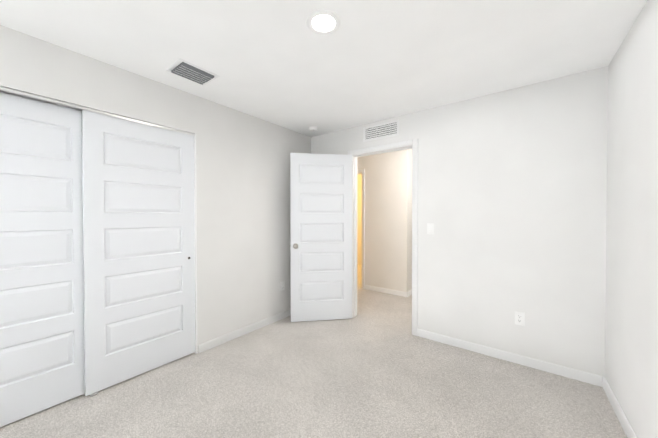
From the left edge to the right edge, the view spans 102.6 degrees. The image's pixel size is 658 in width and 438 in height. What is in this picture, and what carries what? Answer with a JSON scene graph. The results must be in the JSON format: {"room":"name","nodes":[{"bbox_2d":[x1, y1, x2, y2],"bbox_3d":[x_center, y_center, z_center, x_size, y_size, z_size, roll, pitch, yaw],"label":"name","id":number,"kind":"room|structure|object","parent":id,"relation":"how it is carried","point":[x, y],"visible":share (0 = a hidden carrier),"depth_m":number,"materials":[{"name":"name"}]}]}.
{"room":"empty bedroom","nodes":[
{"label":"empty bedroom","id":0,"kind":"room"},
{"bbox_2d":[0,25,310,352],"bbox_3d":[-1.206,0.056,2.580,0.115,2.400,3.230,0,1,37],"label":"wall","id":1,"kind":"structure","parent":0,"point":[243,216],"depth_m":2.63,"materials":[{"name":"paint"}]},
{"bbox_2d":[0,92,84,426],"bbox_3d":[-1.962,0.247,1.633,0.035,2.015,0.764,0,1,37],"label":"closet door","id":2,"kind":"structure","parent":1,"relation":"in","point":[41,291],"depth_m":1.71,"materials":[{"name":"white paint"}]},
{"bbox_2d":[0,86,193,135],"bbox_3d":[-1.734,-0.773,1.881,0.096,0.020,1.485,0,1,37],"label":"trim","id":3,"kind":"structure","parent":1,"relation":"attached to","point":[38,98],"depth_m":1.79,"materials":[{"name":"silver metal"}]},
{"bbox_2d":[82,110,194,395],"bbox_3d":[-1.499,0.241,2.165,0.035,2.015,0.764,0,1,37],"label":"closet door","id":4,"kind":"structure","parent":1,"relation":"in","point":[138,248],"depth_m":2.09,"materials":[{"name":"white paint"}]},
{"bbox_2d":[194,134,196,353],"bbox_3d":[-1.732,0.240,1.891,0.116,2.047,1.505,0,1,37],"label":"door frame","id":5,"kind":"structure","parent":1,"relation":"attached to","point":[195,213],"depth_m":2.45,"materials":[{"name":"white paint"}]},
{"bbox_2d":[198,309,290,353],"bbox_3d":[-0.734,1.212,3.107,0.013,0.076,1.610,0,1,37],"label":"baseboard","id":6,"kind":"structure","parent":1,"relation":"attached to","point":[210,344],"depth_m":2.82,"materials":[{"name":"white paint"}]},
{"bbox_2d":[280,281,284,290],"bbox_3d":[-0.582,0.838,3.307,0.008,0.115,0.070,0,1,37],"label":"outlet","id":7,"kind":"object","parent":1,"relation":"attached to","point":[282,285],"visible":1,"depth_m":3.30,"materials":[{"name":"white plastic"}]},
{"bbox_2d":[0,264,626,437],"bbox_3d":[-0.049,1.284,2.781,5.000,0.060,8.400,0,1,37],"label":"floor","id":8,"kind":"structure","parent":0,"point":[374,368],"depth_m":1.89,"materials":[{"name":"carpet"}]},
{"bbox_2d":[0,0,646,136],"bbox_3d":[-0.049,-1.196,2.753,5.000,0.100,8.400,0,1,37],"label":"ceiling","id":9,"kind":"structure","parent":0,"point":[278,62],"depth_m":1.73,"materials":[{"name":"paint"}]},
{"bbox_2d":[166,58,219,84],"bbox_3d":[-1.058,-1.130,2.056,0.250,0.016,0.300,0,1,37],"label":"ceiling vent","id":10,"kind":"object","parent":9,"relation":"in","point":[189,71],"visible":1,"depth_m":2.03,"materials":[{"name":"white metal"}]},
{"bbox_2d":[308,126,317,131],"bbox_3d":[-0.200,-1.134,3.339,0.124,0.038,0.124,0,1,37],"label":"smoke detector","id":11,"kind":"object","parent":9,"relation":"attached to","point":[313,129],"visible":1,"depth_m":3.30,"materials":[{"name":"white plastic"}]},
{"bbox_2d":[306,9,340,34],"bbox_3d":[-0.031,-1.129,1.523,0.198,0.008,0.198,0,1,37],"label":"recessed light","id":12,"kind":"object","parent":9,"relation":"in","point":[323,22],"visible":1,"depth_m":1.51,"materials":[{"name":"white plastic"}]},
{"bbox_2d":[357,174,361,263],"bbox_3d":[2.349,0.018,5.969,4.835,2.400,0.100,0,1,37],"label":"wall","id":13,"kind":"structure","parent":0,"point":[359,218],"depth_m":7.07,"materials":[{"name":"paint"}]},
{"bbox_2d":[357,149,409,291],"bbox_3d":[0.646,0.033,4.695,1.570,2.400,0.110,0,1,37],"label":"wall","id":14,"kind":"structure","parent":0,"point":[387,220],"depth_m":4.38,"materials":[{"name":"paint"}]},
{"bbox_2d":[357,169,364,288],"bbox_3d":[0.288,0.176,4.890,0.851,2.108,0.016,0,1,37],"label":"door frame","id":15,"kind":"structure","parent":14,"relation":"attached to","point":[362,171],"depth_m":4.64,"materials":[{"name":"white paint"}]},
{"bbox_2d":[365,285,407,296],"bbox_3d":[0.944,1.198,4.404,0.755,0.076,0.013,0,1,37],"label":"baseboard","id":16,"kind":"structure","parent":14,"relation":"attached to","point":[388,291],"depth_m":4.38,"materials":[{"name":"white paint"}]},
{"bbox_2d":[409,149,411,290],"bbox_3d":[1.848,0.028,5.068,0.110,2.400,1.940,0,1,37],"label":"wall","id":17,"kind":"structure","parent":0,"point":[410,280],"depth_m":4.31,"materials":[{"name":"paint"}]},
{"bbox_2d":[311,66,607,377],"bbox_3d":[0.945,0.052,2.900,2.920,2.400,0.115,0,1,37],"label":"wall","id":18,"kind":"structure","parent":0,"point":[512,195],"depth_m":2.30,"materials":[{"name":"paint"}]},
{"bbox_2d":[290,153,351,321],"bbox_3d":[-0.090,0.223,3.229,0.754,2.028,0.035,0,1,-9],"label":"entry door","id":19,"kind":"structure","parent":18,"relation":"in","point":[321,225],"depth_m":3.21,"materials":[{"name":"white paint"}]},
{"bbox_2d":[363,119,398,141],"bbox_3d":[0.599,-1.023,3.073,0.455,0.177,0.011,0,1,37],"label":"air vent","id":20,"kind":"object","parent":18,"relation":"in","point":[380,131],"visible":1,"depth_m":3.06,"materials":[{"name":"white metal"}]},
{"bbox_2d":[348,139,417,335],"bbox_3d":[0.630,0.196,3.132,0.886,2.108,0.132,0,1,37],"label":"door frame","id":21,"kind":"structure","parent":18,"relation":"attached to","point":[414,142],"depth_m":2.91,"materials":[{"name":"white paint"}]},
{"bbox_2d":[427,223,433,233],"bbox_3d":[1.054,0.102,2.738,0.070,0.115,0.012,0,1,37],"label":"light switch","id":22,"kind":"object","parent":18,"relation":"attached to","point":[430,228],"visible":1,"depth_m":2.74,"materials":[{"name":"white plastic"}]},
{"bbox_2d":[417,329,601,386],"bbox_3d":[1.503,1.220,2.408,1.394,0.076,0.013,0,1,37],"label":"baseboard","id":23,"kind":"structure","parent":18,"relation":"attached to","point":[582,376],"depth_m":2.29,"materials":[{"name":"white paint"}]},
{"bbox_2d":[515,311,524,325],"bbox_3d":[1.655,0.864,2.291,0.070,0.115,0.008,0,1,37],"label":"outlet","id":24,"kind":"object","parent":18,"relation":"attached to","point":[519,318],"visible":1,"depth_m":2.29,"materials":[{"name":"white plastic"}]},
{"bbox_2d":[605,0,657,437],"bbox_3d":[0.723,0.085,-0.007,0.115,2.400,5.015,0,1,36],"label":"wall","id":25,"kind":"structure","parent":0,"point":[631,339],"depth_m":1.49,"materials":[{"name":"paint"}]},
{"bbox_2d":[602,377,636,437],"bbox_3d":[0.666,1.246,0.037,0.013,0.076,4.800,0,1,36],"label":"baseboard","id":26,"kind":"structure","parent":25,"relation":"attached to","point":[623,420],"depth_m":1.67,"materials":[{"name":"white paint"}]}
]}

